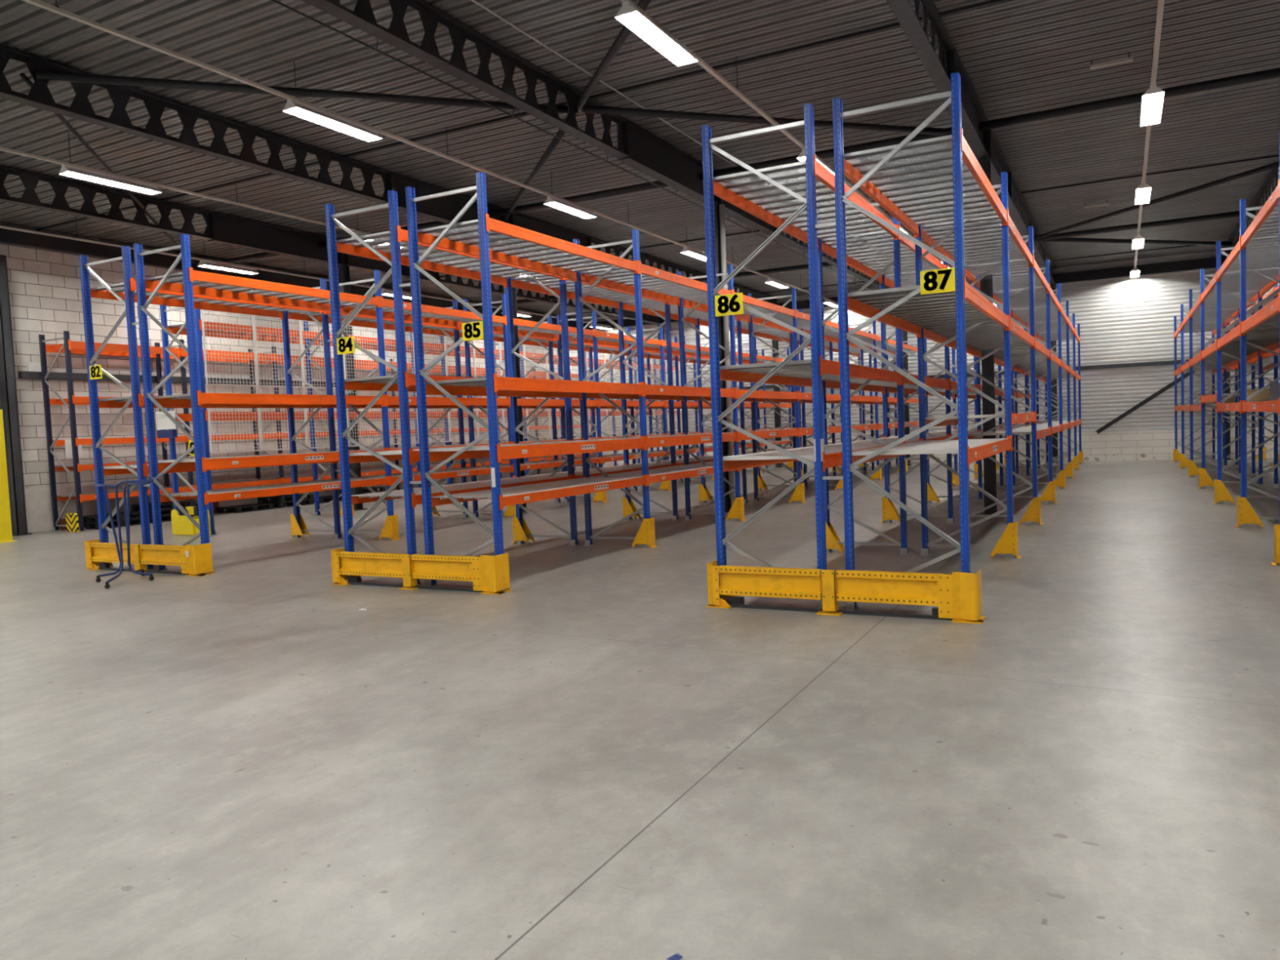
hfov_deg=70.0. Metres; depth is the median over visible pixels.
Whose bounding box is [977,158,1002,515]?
steel column
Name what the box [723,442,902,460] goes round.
steel shelf
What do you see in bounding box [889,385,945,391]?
steel shelf
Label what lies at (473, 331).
sign
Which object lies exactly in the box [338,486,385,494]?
pallet
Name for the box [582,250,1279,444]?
wall
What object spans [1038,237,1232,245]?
brace
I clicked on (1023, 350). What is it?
steel shelf
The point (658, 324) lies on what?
steel column
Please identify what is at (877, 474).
guard
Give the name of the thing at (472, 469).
steel shelf
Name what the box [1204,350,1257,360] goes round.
steel shelf
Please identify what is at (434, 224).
tie
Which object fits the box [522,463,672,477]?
steel shelf
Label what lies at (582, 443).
steel shelf
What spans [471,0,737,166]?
conduit
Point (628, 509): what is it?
guard
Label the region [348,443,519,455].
steel shelf
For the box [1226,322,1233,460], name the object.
steel column
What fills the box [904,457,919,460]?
spacer
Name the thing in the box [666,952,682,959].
litter
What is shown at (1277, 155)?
roof beam
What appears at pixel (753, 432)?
steel shelf
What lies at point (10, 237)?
beam
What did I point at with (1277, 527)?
guard
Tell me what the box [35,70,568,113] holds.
brace
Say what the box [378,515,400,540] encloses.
guard
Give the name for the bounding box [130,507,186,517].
pallet
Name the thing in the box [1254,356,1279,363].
steel shelf
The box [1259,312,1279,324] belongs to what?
steel shelf
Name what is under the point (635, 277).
rack
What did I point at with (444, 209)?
roof beam
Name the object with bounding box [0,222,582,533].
wall
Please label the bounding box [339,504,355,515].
guard
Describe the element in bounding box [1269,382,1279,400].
crate
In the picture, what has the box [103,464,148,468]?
steel shelf
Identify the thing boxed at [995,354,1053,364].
steel shelf
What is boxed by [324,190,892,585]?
rack
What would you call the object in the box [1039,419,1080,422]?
steel shelf
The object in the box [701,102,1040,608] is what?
rack
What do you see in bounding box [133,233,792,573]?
rack
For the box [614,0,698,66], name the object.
fluorescent light
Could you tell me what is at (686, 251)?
fluorescent light
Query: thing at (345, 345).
sign
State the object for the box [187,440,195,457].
sign
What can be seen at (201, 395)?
steel shelf
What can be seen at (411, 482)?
spacer
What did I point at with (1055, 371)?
steel shelf
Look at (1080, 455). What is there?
guard
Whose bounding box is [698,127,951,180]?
tie
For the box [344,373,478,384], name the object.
steel shelf
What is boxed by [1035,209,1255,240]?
tie
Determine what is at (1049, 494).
guard
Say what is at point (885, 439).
steel shelf
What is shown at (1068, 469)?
guard
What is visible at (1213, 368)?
steel shelf
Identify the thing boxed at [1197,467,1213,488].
guard
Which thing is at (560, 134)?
brace
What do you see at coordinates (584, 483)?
steel shelf
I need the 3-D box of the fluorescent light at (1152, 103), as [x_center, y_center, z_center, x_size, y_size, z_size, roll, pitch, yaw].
[7.629,-5.580,13.621,0.280,0.134,1.600,-1,4,28]
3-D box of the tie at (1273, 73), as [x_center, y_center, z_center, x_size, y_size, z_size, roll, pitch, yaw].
[7.952,-5.961,14.157,5.090,0.133,0.140,-1,4,28]
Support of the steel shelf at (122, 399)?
attached to the rack at (127, 295)
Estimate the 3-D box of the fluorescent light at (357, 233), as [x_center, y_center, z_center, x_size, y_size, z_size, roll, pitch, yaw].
[-5.900,-5.433,20.757,0.280,0.134,1.600,-1,4,28]
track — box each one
[0,133,558,279]
[0,215,611,326]
[22,0,838,303]
[620,0,974,287]
[1133,0,1164,266]
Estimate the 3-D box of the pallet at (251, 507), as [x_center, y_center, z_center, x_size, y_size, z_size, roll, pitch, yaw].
[-10.659,0.765,24.682,0.800,0.145,1.160,-1,4,28]
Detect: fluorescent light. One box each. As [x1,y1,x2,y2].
[58,164,162,195]
[197,260,258,275]
[282,97,382,142]
[351,231,405,248]
[381,289,411,299]
[501,311,532,317]
[542,195,596,218]
[588,323,612,329]
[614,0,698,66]
[680,246,706,261]
[764,278,789,288]
[796,148,834,173]
[823,298,838,307]
[888,217,907,234]
[1129,266,1140,277]
[1131,234,1144,249]
[1134,181,1151,204]
[1139,84,1164,126]
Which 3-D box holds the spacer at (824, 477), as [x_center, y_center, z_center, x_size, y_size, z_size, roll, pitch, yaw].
[1.824,-0.020,8.605,0.200,0.030,0.040,-1,4,28]
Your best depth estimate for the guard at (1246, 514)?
13.26 m
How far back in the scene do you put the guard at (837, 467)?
31.07 m
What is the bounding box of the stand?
[93,479,154,588]
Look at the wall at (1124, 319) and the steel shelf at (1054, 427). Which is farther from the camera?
the wall at (1124, 319)
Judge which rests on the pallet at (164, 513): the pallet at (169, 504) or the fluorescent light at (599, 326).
the pallet at (169, 504)
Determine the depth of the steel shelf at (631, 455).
24.19 m
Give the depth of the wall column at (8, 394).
19.94 m
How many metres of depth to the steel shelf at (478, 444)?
17.52 m
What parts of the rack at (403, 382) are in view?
foot plate, foot plate, foot plate, foot plate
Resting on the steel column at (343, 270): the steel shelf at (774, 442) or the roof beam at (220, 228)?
the roof beam at (220, 228)
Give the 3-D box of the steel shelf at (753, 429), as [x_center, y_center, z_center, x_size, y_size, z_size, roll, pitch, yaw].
[2.554,-1.036,19.528,1.066,0.044,1.980,-1,4,28]
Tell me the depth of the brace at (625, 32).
11.92 m
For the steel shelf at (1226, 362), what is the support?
attached to the rack at (1252, 267)
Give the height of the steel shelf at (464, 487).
0.028 m
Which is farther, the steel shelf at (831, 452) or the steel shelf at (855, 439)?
the steel shelf at (855, 439)
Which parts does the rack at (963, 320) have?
foot plate, foot plate, foot plate, foot plate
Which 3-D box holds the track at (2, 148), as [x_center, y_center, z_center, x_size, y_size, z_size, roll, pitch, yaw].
[-6.785,-5.643,19.083,0.060,0.538,43.150,-1,4,28]
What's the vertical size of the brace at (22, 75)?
0.057 m
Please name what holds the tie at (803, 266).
attached to the roof beam at (444, 209)
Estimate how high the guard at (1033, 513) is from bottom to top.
0.440 m
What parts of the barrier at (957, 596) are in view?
post, rail, post, rail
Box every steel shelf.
[54,459,166,466]
[57,486,182,496]
[98,395,143,402]
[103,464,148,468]
[153,392,354,399]
[157,448,385,462]
[161,477,386,496]
[169,479,271,486]
[260,472,340,479]
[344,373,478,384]
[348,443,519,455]
[350,466,508,478]
[351,442,506,450]
[351,476,565,497]
[360,467,395,471]
[413,462,469,467]
[425,376,639,387]
[428,438,631,451]
[431,476,642,499]
[455,459,509,463]
[476,462,543,466]
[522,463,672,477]
[523,437,596,441]
[524,457,596,463]
[528,437,618,443]
[573,452,657,458]
[587,434,656,438]
[589,464,713,477]
[591,432,727,439]
[631,456,713,464]
[635,447,710,453]
[689,461,713,464]
[691,431,754,434]
[693,443,752,448]
[705,449,777,456]
[720,359,858,380]
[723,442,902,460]
[745,440,789,444]
[749,428,795,431]
[764,426,836,430]
[764,444,812,449]
[801,440,853,445]
[827,435,945,444]
[830,377,915,386]
[836,438,869,441]
[847,284,995,328]
[851,438,1008,455]
[888,431,977,437]
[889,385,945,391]
[924,321,1022,346]
[925,413,1019,420]
[929,427,999,432]
[934,389,976,393]
[967,341,1030,350]
[967,392,976,395]
[968,430,1039,435]
[978,346,1041,357]
[980,427,1048,431]
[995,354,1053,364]
[995,424,1061,429]
[1013,362,1062,371]
[1017,422,1067,426]
[1035,368,1066,375]
[1036,421,1074,423]
[1038,373,1073,378]
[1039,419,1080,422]
[1183,364,1222,371]
[1192,359,1236,367]
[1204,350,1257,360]
[1214,338,1279,352]
[1221,392,1240,397]
[1233,323,1279,341]
[1237,362,1273,368]
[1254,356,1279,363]
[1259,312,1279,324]
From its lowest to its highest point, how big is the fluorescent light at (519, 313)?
0.134 m
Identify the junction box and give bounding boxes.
[26,362,41,371]
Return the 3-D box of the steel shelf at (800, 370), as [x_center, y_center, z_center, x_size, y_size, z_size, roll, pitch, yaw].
[2.063,-1.242,10.481,1.066,0.044,3.580,-1,4,28]
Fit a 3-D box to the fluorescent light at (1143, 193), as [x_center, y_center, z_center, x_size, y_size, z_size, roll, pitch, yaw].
[10.534,-6.005,19.138,0.280,0.134,1.600,-1,4,28]
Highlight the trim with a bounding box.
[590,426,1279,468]
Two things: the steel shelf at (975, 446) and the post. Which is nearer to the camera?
the steel shelf at (975, 446)
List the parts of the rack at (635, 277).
foot plate, foot plate, foot plate, foot plate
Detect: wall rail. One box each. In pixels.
[17,371,335,387]
[594,359,1189,399]
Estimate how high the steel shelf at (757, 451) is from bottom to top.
0.028 m
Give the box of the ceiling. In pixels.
[0,0,1279,318]
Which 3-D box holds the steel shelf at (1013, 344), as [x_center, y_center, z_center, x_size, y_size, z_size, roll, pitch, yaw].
[6.084,-2.267,15.330,1.066,0.044,1.220,-1,4,28]
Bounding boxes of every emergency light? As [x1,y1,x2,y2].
[1084,200,1109,208]
[1089,52,1133,69]
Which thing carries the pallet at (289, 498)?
on the pallet at (277, 504)
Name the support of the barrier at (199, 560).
on the floor
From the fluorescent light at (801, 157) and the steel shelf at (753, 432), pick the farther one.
the steel shelf at (753, 432)
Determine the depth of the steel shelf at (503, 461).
34.27 m
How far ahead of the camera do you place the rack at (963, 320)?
10.50 m
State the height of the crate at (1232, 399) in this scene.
0.200 m
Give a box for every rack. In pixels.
[38,330,593,531]
[79,245,760,570]
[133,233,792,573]
[160,305,681,535]
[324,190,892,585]
[405,171,919,591]
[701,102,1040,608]
[832,72,1082,610]
[1173,130,1279,565]
[1222,284,1279,488]
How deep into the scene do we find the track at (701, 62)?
12.91 m
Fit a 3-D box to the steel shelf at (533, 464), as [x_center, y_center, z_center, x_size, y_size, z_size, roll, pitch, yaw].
[-2.850,-0.322,20.185,1.058,0.028,1.220,-1,4,28]
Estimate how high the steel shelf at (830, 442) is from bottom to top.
0.028 m
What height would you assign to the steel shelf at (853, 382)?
0.044 m
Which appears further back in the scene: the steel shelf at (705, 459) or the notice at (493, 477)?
the steel shelf at (705, 459)
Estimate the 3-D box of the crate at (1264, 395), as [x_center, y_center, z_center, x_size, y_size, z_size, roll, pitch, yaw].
[9.944,-1.347,14.484,0.624,0.200,0.824,-1,4,28]
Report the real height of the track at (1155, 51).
0.538 m
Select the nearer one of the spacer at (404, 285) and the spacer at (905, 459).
the spacer at (404, 285)
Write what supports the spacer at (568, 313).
attached to the rack at (403, 382)
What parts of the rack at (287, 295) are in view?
foot plate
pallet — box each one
[83,511,140,523]
[83,518,141,529]
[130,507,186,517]
[131,500,195,511]
[149,514,182,523]
[217,503,273,513]
[260,499,313,507]
[261,493,314,502]
[305,495,342,503]
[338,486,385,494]
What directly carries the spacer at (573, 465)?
attached to the rack at (403, 382)
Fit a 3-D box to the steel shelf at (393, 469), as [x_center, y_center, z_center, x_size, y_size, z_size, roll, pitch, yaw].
[-8.395,-0.297,29.264,0.980,0.044,2.680,-1,4,28]
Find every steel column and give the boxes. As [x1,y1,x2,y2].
[337,264,367,511]
[502,239,531,511]
[657,324,669,460]
[714,203,731,512]
[771,312,784,467]
[902,330,912,465]
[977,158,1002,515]
[1050,284,1058,462]
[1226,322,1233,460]
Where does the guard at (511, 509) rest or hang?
on the floor
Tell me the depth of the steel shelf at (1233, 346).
17.56 m
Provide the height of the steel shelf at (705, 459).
0.028 m
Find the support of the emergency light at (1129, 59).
attached to the ceiling
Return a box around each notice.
[64,440,82,457]
[490,467,495,487]
[813,439,815,461]
[820,438,823,461]
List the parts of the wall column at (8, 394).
plate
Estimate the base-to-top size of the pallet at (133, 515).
0.145 m
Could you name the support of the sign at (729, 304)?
attached to the rack at (886, 255)
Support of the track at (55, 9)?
hanging from the ceiling
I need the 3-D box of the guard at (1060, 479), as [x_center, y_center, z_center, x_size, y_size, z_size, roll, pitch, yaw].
[9.731,-0.011,21.208,0.338,0.440,0.210,-1,4,28]
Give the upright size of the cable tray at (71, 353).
0.150 m
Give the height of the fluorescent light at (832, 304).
0.134 m
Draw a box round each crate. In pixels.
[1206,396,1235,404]
[1246,388,1271,401]
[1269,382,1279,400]
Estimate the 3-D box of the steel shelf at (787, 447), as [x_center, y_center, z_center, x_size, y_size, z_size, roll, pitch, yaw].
[4.491,-0.922,25.993,1.058,0.028,3.580,-1,4,28]
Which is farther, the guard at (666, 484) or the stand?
the guard at (666, 484)
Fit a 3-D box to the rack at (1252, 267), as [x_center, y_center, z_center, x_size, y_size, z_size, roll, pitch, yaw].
[11.772,-2.051,17.880,1.156,4.716,26.050,-1,4,28]
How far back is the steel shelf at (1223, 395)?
16.66 m
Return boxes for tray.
[71,353,578,380]
[156,429,177,438]
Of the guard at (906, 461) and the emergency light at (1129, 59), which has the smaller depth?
the emergency light at (1129, 59)
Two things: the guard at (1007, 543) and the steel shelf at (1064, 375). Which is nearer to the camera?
the guard at (1007, 543)
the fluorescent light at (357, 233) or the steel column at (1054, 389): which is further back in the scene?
the steel column at (1054, 389)
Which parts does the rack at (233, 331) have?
panel, panel, panel, panel, panel, panel, panel, panel, panel, panel, panel, panel, panel, panel, panel, panel, panel, panel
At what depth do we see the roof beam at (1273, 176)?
22.18 m
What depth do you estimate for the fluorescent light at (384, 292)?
28.30 m
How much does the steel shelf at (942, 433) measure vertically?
0.044 m
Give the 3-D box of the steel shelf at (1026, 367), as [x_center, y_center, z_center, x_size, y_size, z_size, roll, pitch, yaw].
[10.073,-2.851,22.904,1.066,0.044,3.580,-1,4,28]
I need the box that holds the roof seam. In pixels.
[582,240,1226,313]
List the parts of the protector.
plate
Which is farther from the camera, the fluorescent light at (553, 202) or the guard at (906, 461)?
the guard at (906, 461)
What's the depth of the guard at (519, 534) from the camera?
14.78 m
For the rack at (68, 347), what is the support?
on the floor
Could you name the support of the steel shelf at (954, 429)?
attached to the rack at (886, 255)
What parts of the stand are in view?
leg, leg, rail, leg, leg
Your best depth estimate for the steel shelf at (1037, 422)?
25.71 m
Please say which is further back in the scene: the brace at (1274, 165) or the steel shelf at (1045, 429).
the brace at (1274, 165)
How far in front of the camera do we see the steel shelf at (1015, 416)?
11.67 m
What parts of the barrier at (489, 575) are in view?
post, rail, post, rail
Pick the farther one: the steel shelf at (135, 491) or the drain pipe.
the steel shelf at (135, 491)
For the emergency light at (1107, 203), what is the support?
attached to the ceiling
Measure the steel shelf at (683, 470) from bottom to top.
0.028 m
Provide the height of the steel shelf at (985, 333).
0.044 m
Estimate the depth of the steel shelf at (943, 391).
20.19 m
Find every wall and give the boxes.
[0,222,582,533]
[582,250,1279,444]
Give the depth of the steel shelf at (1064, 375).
29.24 m
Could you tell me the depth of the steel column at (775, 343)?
36.87 m
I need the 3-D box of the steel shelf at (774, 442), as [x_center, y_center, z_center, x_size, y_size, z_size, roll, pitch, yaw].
[4.580,-1.410,34.291,1.058,0.028,3.580,-1,4,28]
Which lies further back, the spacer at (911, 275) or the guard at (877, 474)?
the guard at (877, 474)
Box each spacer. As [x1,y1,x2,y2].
[398,282,410,287]
[409,480,421,484]
[565,312,576,315]
[572,464,582,466]
[815,222,835,228]
[822,475,843,479]
[900,274,915,278]
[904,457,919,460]
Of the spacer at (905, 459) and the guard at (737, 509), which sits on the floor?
the guard at (737, 509)
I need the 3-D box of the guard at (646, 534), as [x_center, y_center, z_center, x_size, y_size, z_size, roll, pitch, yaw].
[0.067,0.793,13.785,0.338,0.440,0.210,-1,4,28]
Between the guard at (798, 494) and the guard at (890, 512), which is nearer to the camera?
the guard at (890, 512)
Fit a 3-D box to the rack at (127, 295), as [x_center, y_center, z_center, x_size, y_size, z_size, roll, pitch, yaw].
[-1.785,-1.904,25.031,1.156,4.716,26.050,-1,4,28]
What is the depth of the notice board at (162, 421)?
18.54 m
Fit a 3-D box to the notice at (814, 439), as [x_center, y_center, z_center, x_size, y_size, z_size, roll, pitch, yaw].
[1.650,-0.280,8.615,0.012,0.210,0.003,-1,4,28]
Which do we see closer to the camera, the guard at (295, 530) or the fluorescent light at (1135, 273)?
the guard at (295, 530)
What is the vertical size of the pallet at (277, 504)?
0.145 m
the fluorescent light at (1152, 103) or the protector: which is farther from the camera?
the protector
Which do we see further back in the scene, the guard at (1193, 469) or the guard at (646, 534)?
the guard at (1193, 469)
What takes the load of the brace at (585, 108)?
attached to the roof beam at (984, 144)
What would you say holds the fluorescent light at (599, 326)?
hanging from the track at (1, 226)
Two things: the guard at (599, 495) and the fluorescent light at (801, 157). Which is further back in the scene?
the guard at (599, 495)
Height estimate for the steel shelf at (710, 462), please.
0.028 m
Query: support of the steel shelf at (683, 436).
attached to the rack at (635, 277)
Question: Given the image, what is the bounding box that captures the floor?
[0,458,1279,959]
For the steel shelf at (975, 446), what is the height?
0.044 m
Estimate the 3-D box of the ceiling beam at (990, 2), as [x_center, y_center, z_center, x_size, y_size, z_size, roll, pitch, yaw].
[1.226,-5.854,12.893,33.750,0.040,0.040,-1,4,28]
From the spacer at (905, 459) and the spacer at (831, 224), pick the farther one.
the spacer at (905, 459)
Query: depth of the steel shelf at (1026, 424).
22.56 m
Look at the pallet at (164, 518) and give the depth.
22.28 m
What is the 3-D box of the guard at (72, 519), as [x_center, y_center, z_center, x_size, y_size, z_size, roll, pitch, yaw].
[-12.605,0.946,20.283,0.400,0.420,0.040,-1,4,28]
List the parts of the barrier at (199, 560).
post, rail, post, rail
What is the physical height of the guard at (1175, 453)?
0.440 m
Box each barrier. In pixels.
[84,539,214,576]
[330,547,511,595]
[706,560,985,623]
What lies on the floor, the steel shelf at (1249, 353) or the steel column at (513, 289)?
the steel column at (513, 289)
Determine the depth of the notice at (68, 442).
20.66 m
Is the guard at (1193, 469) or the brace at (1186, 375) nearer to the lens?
the guard at (1193, 469)
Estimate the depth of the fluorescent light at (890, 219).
21.54 m
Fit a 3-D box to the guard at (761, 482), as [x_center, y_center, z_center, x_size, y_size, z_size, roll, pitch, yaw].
[3.256,0.059,24.623,0.338,0.440,0.210,-1,4,28]
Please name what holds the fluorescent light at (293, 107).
attached to the track at (55, 9)
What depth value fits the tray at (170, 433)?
18.51 m
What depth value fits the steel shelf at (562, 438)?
21.56 m
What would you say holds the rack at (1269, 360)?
on the floor
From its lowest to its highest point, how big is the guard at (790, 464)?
0.440 m
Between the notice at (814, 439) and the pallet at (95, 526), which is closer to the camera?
the notice at (814, 439)
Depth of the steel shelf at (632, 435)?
23.94 m
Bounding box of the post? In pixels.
[0,409,17,542]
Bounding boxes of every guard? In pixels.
[65,512,79,532]
[290,513,311,537]
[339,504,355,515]
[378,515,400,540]
[431,506,439,516]
[502,504,515,517]
[511,516,535,544]
[591,490,606,502]
[622,497,640,519]
[631,517,657,547]
[658,480,671,490]
[697,484,713,502]
[725,497,746,521]
[757,474,768,489]
[785,461,793,468]
[789,482,806,502]
[825,521,844,552]
[831,466,841,473]
[835,473,843,489]
[870,465,883,479]
[880,496,900,523]
[897,460,907,472]
[927,483,940,502]
[951,472,959,489]
[973,463,983,479]
[991,521,1021,558]
[1019,496,1043,524]
[1040,480,1057,503]
[1054,469,1067,488]
[1065,462,1074,478]
[1071,455,1079,470]
[1077,450,1083,463]
[1172,448,1179,462]
[1178,453,1187,469]
[1186,459,1199,477]
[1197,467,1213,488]
[1212,479,1235,504]
[1234,496,1263,527]
[1255,446,1267,461]
[1270,524,1279,565]
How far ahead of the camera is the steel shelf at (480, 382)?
11.26 m
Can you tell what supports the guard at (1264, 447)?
on the floor
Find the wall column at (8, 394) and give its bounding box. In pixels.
[0,254,31,536]
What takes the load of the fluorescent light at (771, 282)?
attached to the track at (55, 9)
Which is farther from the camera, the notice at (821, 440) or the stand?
the stand
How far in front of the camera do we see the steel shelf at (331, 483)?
14.28 m
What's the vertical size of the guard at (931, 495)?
0.440 m
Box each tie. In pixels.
[217,252,280,263]
[319,221,448,247]
[473,295,558,309]
[487,180,668,217]
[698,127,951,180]
[698,262,832,281]
[978,67,1279,130]
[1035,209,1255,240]
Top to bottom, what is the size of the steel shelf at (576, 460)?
0.028 m
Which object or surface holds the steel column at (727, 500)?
on the floor
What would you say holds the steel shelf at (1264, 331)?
attached to the rack at (1252, 267)
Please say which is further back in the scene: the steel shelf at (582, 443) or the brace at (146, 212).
the brace at (146, 212)
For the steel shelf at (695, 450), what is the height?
0.028 m
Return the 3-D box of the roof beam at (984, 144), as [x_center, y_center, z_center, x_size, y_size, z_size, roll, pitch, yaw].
[4.420,-5.661,12.954,0.220,0.620,43.750,-1,4,28]
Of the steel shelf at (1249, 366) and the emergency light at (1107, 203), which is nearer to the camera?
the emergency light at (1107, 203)
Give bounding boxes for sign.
[88,364,102,379]
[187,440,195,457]
[336,336,355,355]
[462,320,483,341]
[714,292,743,316]
[920,267,955,294]
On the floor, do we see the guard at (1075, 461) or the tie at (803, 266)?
the guard at (1075, 461)
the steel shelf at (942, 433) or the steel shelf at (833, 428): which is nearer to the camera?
the steel shelf at (942, 433)
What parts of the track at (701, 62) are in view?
hanger rod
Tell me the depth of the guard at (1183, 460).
26.33 m
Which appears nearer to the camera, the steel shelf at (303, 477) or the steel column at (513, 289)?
the steel column at (513, 289)
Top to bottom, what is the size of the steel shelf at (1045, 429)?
0.044 m
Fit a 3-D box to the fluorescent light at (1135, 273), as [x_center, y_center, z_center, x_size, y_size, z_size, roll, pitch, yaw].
[16.346,-6.856,30.172,0.280,0.134,1.600,-1,4,28]
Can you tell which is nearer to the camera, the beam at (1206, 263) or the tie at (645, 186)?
the tie at (645, 186)
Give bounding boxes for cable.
[271,0,875,289]
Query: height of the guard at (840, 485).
0.440 m
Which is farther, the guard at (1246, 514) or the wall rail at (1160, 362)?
the wall rail at (1160, 362)
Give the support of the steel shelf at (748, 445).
attached to the rack at (287, 295)
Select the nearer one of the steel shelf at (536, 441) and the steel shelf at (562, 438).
the steel shelf at (536, 441)
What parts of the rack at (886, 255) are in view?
foot plate, foot plate, foot plate, foot plate, foot plate, foot plate, foot plate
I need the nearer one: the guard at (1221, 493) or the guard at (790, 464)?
the guard at (1221, 493)
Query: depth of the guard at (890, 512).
15.66 m
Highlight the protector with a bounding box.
[171,506,210,535]
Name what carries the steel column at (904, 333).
on the floor
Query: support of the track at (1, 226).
hanging from the ceiling
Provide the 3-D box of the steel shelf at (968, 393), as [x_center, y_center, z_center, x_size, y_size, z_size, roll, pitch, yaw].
[8.943,-2.250,23.546,1.066,0.044,3.580,-1,4,28]
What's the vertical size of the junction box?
0.200 m
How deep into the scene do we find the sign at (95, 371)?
13.66 m
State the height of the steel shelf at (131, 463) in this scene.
0.044 m
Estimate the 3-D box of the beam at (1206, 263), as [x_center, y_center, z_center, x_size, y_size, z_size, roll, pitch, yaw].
[12.069,-7.046,33.474,33.750,0.320,0.180,-1,4,28]
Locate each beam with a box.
[0,44,779,304]
[0,164,665,324]
[0,223,576,327]
[36,0,1008,230]
[301,0,890,289]
[582,256,1225,329]
[886,0,1056,286]
[1222,159,1279,259]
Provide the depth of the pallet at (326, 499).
26.91 m
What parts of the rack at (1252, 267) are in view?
foot plate, foot plate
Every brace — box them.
[19,72,144,208]
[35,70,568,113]
[144,209,195,263]
[502,108,578,221]
[574,0,651,110]
[581,105,948,135]
[1035,161,1279,239]
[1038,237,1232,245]
[1096,371,1195,433]
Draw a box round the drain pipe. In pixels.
[719,204,734,497]
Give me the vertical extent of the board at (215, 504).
0.300 m
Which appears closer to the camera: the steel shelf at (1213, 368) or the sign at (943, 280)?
the sign at (943, 280)
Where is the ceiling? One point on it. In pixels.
(1019, 57)
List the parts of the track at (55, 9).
hanger rod, hanger rod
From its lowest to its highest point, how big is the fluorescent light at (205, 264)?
0.134 m
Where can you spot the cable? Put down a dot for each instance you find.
(274, 1)
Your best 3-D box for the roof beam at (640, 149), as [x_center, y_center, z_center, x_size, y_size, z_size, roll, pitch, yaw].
[-0.108,-5.612,15.342,0.220,0.620,43.750,-1,4,28]
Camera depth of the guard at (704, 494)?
21.31 m
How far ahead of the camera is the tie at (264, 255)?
23.64 m
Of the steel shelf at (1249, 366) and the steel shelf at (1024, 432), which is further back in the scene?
the steel shelf at (1249, 366)
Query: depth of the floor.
5.22 m
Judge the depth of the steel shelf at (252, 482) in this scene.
24.28 m
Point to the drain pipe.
(722, 206)
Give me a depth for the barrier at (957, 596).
8.38 m
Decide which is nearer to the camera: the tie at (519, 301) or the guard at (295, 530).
the guard at (295, 530)
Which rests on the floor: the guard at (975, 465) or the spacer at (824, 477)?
the guard at (975, 465)
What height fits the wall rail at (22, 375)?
0.160 m
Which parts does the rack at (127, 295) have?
foot plate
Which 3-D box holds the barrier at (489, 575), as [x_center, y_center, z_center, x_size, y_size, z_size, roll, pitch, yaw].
[-2.670,1.068,10.891,2.570,0.435,0.280,-1,4,28]
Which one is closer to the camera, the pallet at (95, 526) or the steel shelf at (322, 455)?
the steel shelf at (322, 455)
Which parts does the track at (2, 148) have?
hanger rod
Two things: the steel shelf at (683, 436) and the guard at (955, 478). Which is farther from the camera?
the guard at (955, 478)
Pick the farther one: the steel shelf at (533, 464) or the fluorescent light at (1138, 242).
the fluorescent light at (1138, 242)
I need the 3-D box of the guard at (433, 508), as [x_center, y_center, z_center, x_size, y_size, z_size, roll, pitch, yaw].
[-4.688,0.612,20.466,0.338,0.440,0.210,-1,4,28]
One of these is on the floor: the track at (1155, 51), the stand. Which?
the stand
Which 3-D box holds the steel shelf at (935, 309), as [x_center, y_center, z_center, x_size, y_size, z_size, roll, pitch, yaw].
[3.192,-1.843,9.840,1.066,0.044,3.580,-1,4,28]
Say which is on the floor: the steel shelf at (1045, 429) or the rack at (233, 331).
the rack at (233, 331)
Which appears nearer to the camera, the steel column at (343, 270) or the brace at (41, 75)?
the brace at (41, 75)
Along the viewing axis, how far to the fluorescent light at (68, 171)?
15.18 m
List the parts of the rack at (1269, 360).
foot plate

